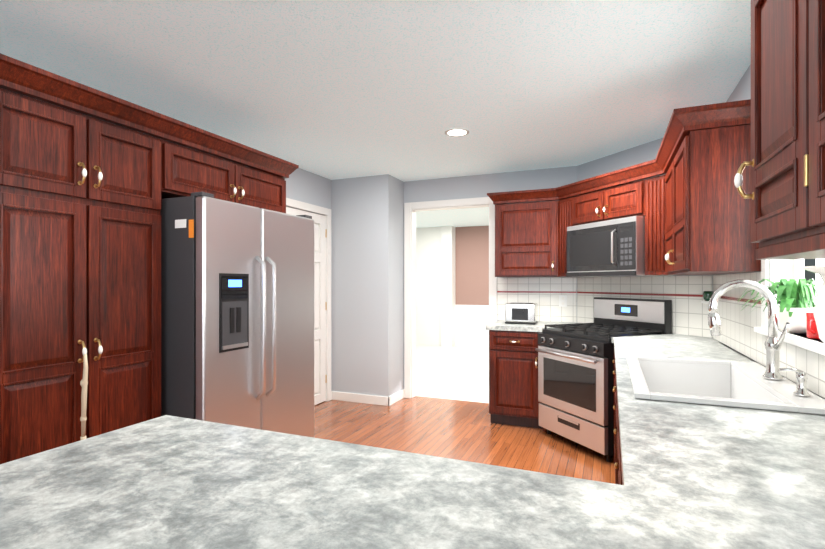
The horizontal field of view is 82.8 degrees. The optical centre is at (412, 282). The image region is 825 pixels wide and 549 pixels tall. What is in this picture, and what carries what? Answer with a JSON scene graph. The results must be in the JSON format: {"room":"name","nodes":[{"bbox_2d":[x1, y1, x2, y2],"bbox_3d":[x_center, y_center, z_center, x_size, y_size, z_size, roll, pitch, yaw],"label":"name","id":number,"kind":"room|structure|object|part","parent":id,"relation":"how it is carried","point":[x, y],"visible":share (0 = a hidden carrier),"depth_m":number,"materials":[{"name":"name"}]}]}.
{"room":"kitchen","nodes":[
{"label":"kitchen","id":0,"kind":"room"},
{"bbox_2d":[24,95,330,214],"bbox_3d":[-2.342,0.080,2.010,0.120,2.460,7.080,0,0,23],"label":"wall","id":1,"kind":"structure","parent":0,"point":[302,185],"depth_m":4.85,"materials":[{"name":"grey paint"}]},
{"bbox_2d":[160,139,285,212],"bbox_3d":[-1.417,-0.630,3.114,0.717,0.280,1.060,0,0,23],"label":"upper cabinet","id":2,"kind":"object","parent":1,"relation":"attached to","point":[185,171],"visible":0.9,"depth_m":2.84,"materials":[{"name":"brown wood"}]},
{"bbox_2d":[286,207,326,404],"bbox_3d":[-1.094,0.284,4.771,0.112,2.036,0.818,0,0,23],"label":"door","id":3,"kind":"structure","parent":1,"relation":"in","point":[320,307],"depth_m":5.06,"materials":[{"name":"white"}]},
{"bbox_2d":[286,198,330,400],"bbox_3d":[-1.157,0.247,4.793,0.138,2.125,0.980,0,0,23],"label":"door frame","id":4,"kind":"structure","parent":1,"relation":"attached to","point":[326,212],"depth_m":5.16,"materials":[{"name":"white wood"}]},
{"bbox_2d":[331,174,403,396],"bbox_3d":[-0.537,0.080,5.372,0.830,2.460,0.520,0,0,23],"label":"wall","id":5,"kind":"structure","parent":0,"point":[367,285],"depth_m":5.11,"materials":[{"name":"grey paint"}]},
{"bbox_2d":[331,389,403,405],"bbox_3d":[-0.803,1.262,4.562,0.730,0.095,1.980,0,0,23],"label":"baseboard","id":6,"kind":"structure","parent":5,"relation":"attached to","point":[371,399],"depth_m":5.09,"materials":[{"name":"white wood"}]},
{"bbox_2d":[0,0,750,227],"bbox_3d":[-0.780,-1.180,4.064,7.800,0.060,12.320,0,0,23],"label":"ceiling","id":7,"kind":"structure","parent":0,"point":[338,89],"depth_m":2.53,"materials":[{"name":"white paint"}]},
{"bbox_2d":[445,128,468,136],"bbox_3d":[0.340,-1.147,3.580,0.190,0.005,0.190,0,0,23],"label":"recessed light","id":8,"kind":"object","parent":7,"relation":"in","point":[455,132],"visible":1,"depth_m":3.57,"materials":[{"name":"white"}]},
{"bbox_2d":[416,226,454,346],"bbox_3d":[-0.647,0.080,10.238,3.240,2.460,0.238,0,0,23],"label":"wall","id":9,"kind":"structure","parent":0,"point":[435,286],"depth_m":9.68,"materials":[{"name":"white paint"}]},
{"bbox_2d":[416,345,488,402],"bbox_3d":[0.722,1.340,7.620,7.800,0.060,4.600,0,0,23],"label":"floor","id":10,"kind":"structure","parent":0,"point":[457,373],"depth_m":6.81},
{"bbox_2d":[315,396,614,483],"bbox_3d":[-0.566,1.340,1.487,4.000,0.060,7.700,0,0,23],"label":"floor","id":11,"kind":"structure","parent":0,"point":[469,431],"depth_m":3.98,"materials":[{"name":"brown wood"}]},
{"bbox_2d":[0,53,7,463],"bbox_3d":[-2.085,0.218,1.586,0.675,2.184,0.838,0,0,23],"label":"tall cabinet","id":12,"kind":"object","parent":11,"relation":"on","point":[3,60],"depth_m":1.85,"materials":[{"name":"brown wood"}]},
{"bbox_2d":[8,57,167,461],"bbox_3d":[-1.806,0.218,2.246,0.675,2.184,0.838,0,0,23],"label":"tall cabinet","id":13,"kind":"object","parent":11,"relation":"on","point":[80,273],"depth_m":2.10,"materials":[{"name":"brown wood"}]},
{"bbox_3d":[-1.469,0.565,2.095,0.038,0.491,0.030,0,0,23],"label":"cord","id":14,"kind":"part","parent":13,"relation":"part of","materials":[{"name":"beige wicker"}]},
{"bbox_3d":[-1.716,-0.823,2.383,0.736,0.100,2.715,0,0,23],"label":"crown","id":15,"kind":"part","parent":13,"relation":"part of","materials":[{"name":"brown wood"}]},
{"bbox_2d":[160,192,314,437],"bbox_3d":[-1.260,0.411,3.043,0.941,1.773,1.003,0,0,23],"label":"fridge","id":16,"kind":"object","parent":11,"relation":"on","point":[237,314],"visible":0.4,"depth_m":2.65,"materials":[{"name":"grey metal"}]},
{"bbox_2d":[0,415,603,548],"bbox_3d":[-0.338,0.853,0.757,1.230,0.914,0.930,0,0,23],"label":"countertop","id":17,"kind":"structure","parent":11,"relation":"on","point":[166,481],"depth_m":0.86,"materials":[{"name":"stone"}]},
{"bbox_2d":[486,320,574,431],"bbox_3d":[1.242,0.853,4.407,0.970,0.915,0.667,0,0,23],"label":"base cabinet","id":18,"kind":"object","parent":11,"relation":"on","point":[512,353],"depth_m":4.22,"materials":[{"name":"wood"}]},
{"bbox_2d":[505,303,537,323],"bbox_3d":[1.044,0.294,4.489,0.290,0.195,0.198,0,0,23],"label":"toaster","id":19,"kind":"object","parent":18,"relation":"on","point":[521,313],"visible":1,"depth_m":4.42,"materials":[{"name":"white"}]},
{"bbox_2d":[536,324,543,419],"bbox_3d":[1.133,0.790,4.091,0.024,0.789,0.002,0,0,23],"label":"cabinet","id":20,"kind":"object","parent":11,"relation":"on","point":[539,327],"depth_m":4.13,"materials":[{"name":"wood"}]},
{"bbox_2d":[535,297,671,461],"bbox_3d":[1.518,0.723,3.822,0.738,1.175,0.756,0,0,-22],"label":"stove","id":21,"kind":"object","parent":11,"relation":"on","point":[575,381],"visible":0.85,"depth_m":3.66,"materials":[{"name":"silver metal"}]},
{"bbox_2d":[604,334,824,548],"bbox_3d":[1.136,0.853,1.808,0.667,0.915,4.015,0,0,23],"label":"countertop","id":22,"kind":"structure","parent":11,"relation":"on","point":[695,476],"depth_m":0.98,"materials":[{"name":"stone"}]},
{"bbox_2d":[626,355,824,414],"bbox_3d":[1.187,0.490,1.898,0.560,0.231,0.910,0,0,23],"label":"sink","id":23,"kind":"object","parent":22,"relation":"in","point":[743,384],"visible":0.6,"depth_m":2.08,"materials":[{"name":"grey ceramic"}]},
{"bbox_2d":[779,368,810,396],"bbox_3d":[1.272,0.329,1.558,0.082,0.088,0.044,0,0,23],"label":"soap dispenser","id":24,"kind":"object","parent":23,"relation":"on","point":[802,379],"visible":1,"depth_m":1.54,"materials":[{"name":"silver metal"}]},
{"bbox_2d":[708,280,789,379],"bbox_3d":[1.294,0.181,1.805,0.248,0.385,0.172,0,0,23],"label":"faucet","id":25,"kind":"object","parent":22,"relation":"on","point":[773,343],"visible":1,"depth_m":1.82,"materials":[{"name":"silver metal"}]},
{"bbox_2d":[455,226,488,304],"bbox_3d":[1.524,0.080,9.517,7.800,2.460,0.120,0,0,23],"label":"wall","id":26,"kind":"structure","parent":0,"point":[471,265],"depth_m":9.58,"materials":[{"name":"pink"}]},
{"bbox_2d":[455,305,488,347],"bbox_3d":[2.985,0.885,8.814,4.560,0.850,0.038,0,0,23],"label":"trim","id":27,"kind":"structure","parent":26,"relation":"attached to","point":[471,322],"depth_m":9.55,"materials":[{"name":"white paint"}]},
{"bbox_2d":[404,166,576,322],"bbox_3d":[0.785,0.080,5.031,1.870,2.460,0.120,0,0,23],"label":"wall","id":28,"kind":"structure","parent":0,"point":[471,186],"depth_m":4.97,"materials":[{"name":"grey paint"}]},
{"bbox_2d":[404,197,496,397],"bbox_3d":[0.422,0.203,5.175,1.060,2.215,0.138,0,0,23],"label":"door frame","id":29,"kind":"structure","parent":28,"relation":"attached to","point":[411,209],"depth_m":5.29,"materials":[{"name":"white wood"}]},
{"bbox_2d":[495,200,557,276],"bbox_3d":[1.136,-0.412,4.617,0.600,0.715,0.364,0,0,23],"label":"upper cabinet","id":30,"kind":"object","parent":28,"relation":"attached to","point":[526,239],"visible":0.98,"depth_m":4.49,"materials":[{"name":"brown wood"}]},
{"bbox_2d":[497,277,576,322],"bbox_3d":[1.253,0.172,4.762,0.788,0.444,0.010,0,0,23],"label":"tile backsplash","id":31,"kind":"structure","parent":28,"relation":"attached to","point":[543,293],"depth_m":4.73,"materials":[{"name":"white tile"}]},
{"bbox_2d":[559,295,566,306],"bbox_3d":[1.496,0.182,4.653,0.075,0.115,0.005,0,0,23],"label":"outlet","id":32,"kind":"object","parent":31,"relation":"attached to","point":[562,300],"visible":1,"depth_m":4.65,"materials":[{"name":"white plastic"}]},
{"bbox_2d":[577,138,712,337],"bbox_3d":[1.962,0.080,4.002,1.100,2.460,1.100,0,0,23],"label":"wall","id":33,"kind":"structure","parent":0,"point":[643,153],"depth_m":4.09,"materials":[{"name":"grey paint"}]},
{"bbox_2d":[487,99,750,276],"bbox_3d":[1.271,-0.464,3.565,1.787,0.818,2.197,0,0,23],"label":"upper cabinet","id":34,"kind":"object","parent":33,"relation":"attached to","point":[636,190],"visible":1,"depth_m":3.50,"materials":[{"name":"brown wood"}]},
{"bbox_3d":[1.270,-0.823,3.565,1.786,0.100,2.196,0,0,23],"label":"crown","id":35,"kind":"part","parent":34,"relation":"part of","materials":[{"name":"brown wood"}]},
{"bbox_2d":[566,216,673,276],"bbox_3d":[1.676,-0.274,3.886,0.439,0.444,0.756,0,0,-22],"label":"microwave","id":36,"kind":"object","parent":34,"relation":"attached to","point":[612,248],"visible":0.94,"depth_m":3.72,"materials":[{"name":"silver metal"}]},
{"bbox_2d":[577,275,711,337],"bbox_3d":[1.878,0.172,3.970,0.010,0.444,1.366,0,0,-22],"label":"tile backsplash","id":37,"kind":"structure","parent":33,"relation":"attached to","point":[690,311],"depth_m":3.68,"materials":[{"name":"white tile"}]},
{"bbox_2d":[717,64,821,342],"bbox_3d":[0.935,0.080,0.311,0.120,2.460,6.500,0,0,23],"label":"wall","id":38,"kind":"structure","parent":0,"point":[742,90],"depth_m":2.57,"materials":[{"name":"grey paint"}]},
{"bbox_2d":[665,124,760,274],"bbox_3d":[1.719,-0.412,2.797,0.364,0.715,1.010,0,0,23],"label":"upper cabinet","id":39,"kind":"object","parent":38,"relation":"attached to","point":[707,218],"visible":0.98,"depth_m":2.35,"materials":[{"name":"brown wood"}]},
{"bbox_2d":[713,272,760,328],"bbox_3d":[1.906,0.092,2.781,0.010,0.285,1.183,0,0,23],"label":"tile backsplash","id":40,"kind":"structure","parent":38,"relation":"attached to","point":[729,307],"depth_m":2.64,"materials":[{"name":"white tile"}]},
{"bbox_3d":[2.061,0.160,3.255,0.074,0.060,0.120,0,0,23],"label":"wall shelf","id":41,"kind":"object","parent":40,"relation":"attached to","visible":0},
{"bbox_2d":[703,291,713,300],"bbox_3d":[2.059,0.094,3.255,0.068,0.068,0.068,0,0,23],"label":"votive","id":42,"kind":"object","parent":41,"relation":"on","point":[707,295],"visible":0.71,"depth_m":3.23,"materials":[{"name":"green glass"}]},
{"bbox_2d":[713,318,824,397],"bbox_3d":[1.403,0.315,1.587,0.008,0.159,3.775,0,0,23],"label":"tile backsplash","id":43,"kind":"structure","parent":38,"relation":"attached to","point":[749,342],"depth_m":1.97,"materials":[{"name":"white tile"}]},
{"bbox_2d":[734,0,824,259],"bbox_3d":[0.856,-0.467,0.797,0.397,0.813,0.854,0,0,23],"label":"upper cabinet","id":44,"kind":"object","parent":38,"relation":"attached to","point":[787,164],"visible":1,"depth_m":0.99,"materials":[{"name":"brown wood"}]},
{"bbox_2d":[761,259,803,327],"bbox_3d":[1.528,-0.275,1.737,0.136,1.010,1.030,0,0,23],"label":"window","id":45,"kind":"structure","parent":38,"relation":"in","point":[787,269],"depth_m":2.15,"materials":[{"name":"white"}]},
{"bbox_2d":[754,327,824,355],"bbox_3d":[1.512,0.223,1.744,0.168,0.025,0.990,0,0,23],"label":"window sill","id":46,"kind":"structure","parent":38,"relation":"attached to","point":[812,345],"depth_m":1.72,"materials":[{"name":"white"}]},
{"bbox_2d":[738,278,819,332],"bbox_3d":[1.562,0.095,1.999,0.304,0.226,0.290,0,0,23],"label":"plant","id":47,"kind":"object","parent":46,"relation":"on","point":[793,298],"visible":0.83,"depth_m":1.91,"materials":[{"name":"green plant"}]},
{"bbox_3d":[1.604,0.155,1.960,0.180,0.105,0.180,0,0,23],"label":"pot","id":48,"kind":"part","parent":47,"relation":"part of","materials":[{"name":"white ceramic"}]},
{"bbox_2d":[806,312,819,338],"bbox_3d":[1.505,0.161,1.733,0.100,0.095,0.099,0,0,23],"label":"mug","id":49,"kind":"object","parent":46,"relation":"on","point":[811,329],"visible":0.62,"depth_m":1.72,"materials":[{"name":"red ceramic"}]},
{"bbox_2d":[801,266,824,343],"bbox_3d":[1.425,0.077,1.548,0.216,0.262,0.216,0,0,23],"label":"pitcher","id":50,"kind":"object","parent":46,"relation":"on","point":[819,314],"visible":1,"depth_m":1.56,"materials":[{"name":"white ceramic"}]},
{"label":"outside","id":51,"kind":"structure","parent":0,"visible":0},
{"bbox_2d":[816,259,824,297],"bbox_3d":[2.114,-0.390,1.278,0.001,3.000,5.000,0,0,23],"label":"window","id":52,"kind":"structure","parent":51,"point":[820,262],"depth_m":3.52,"materials":[{"name":"white"}]}
]}

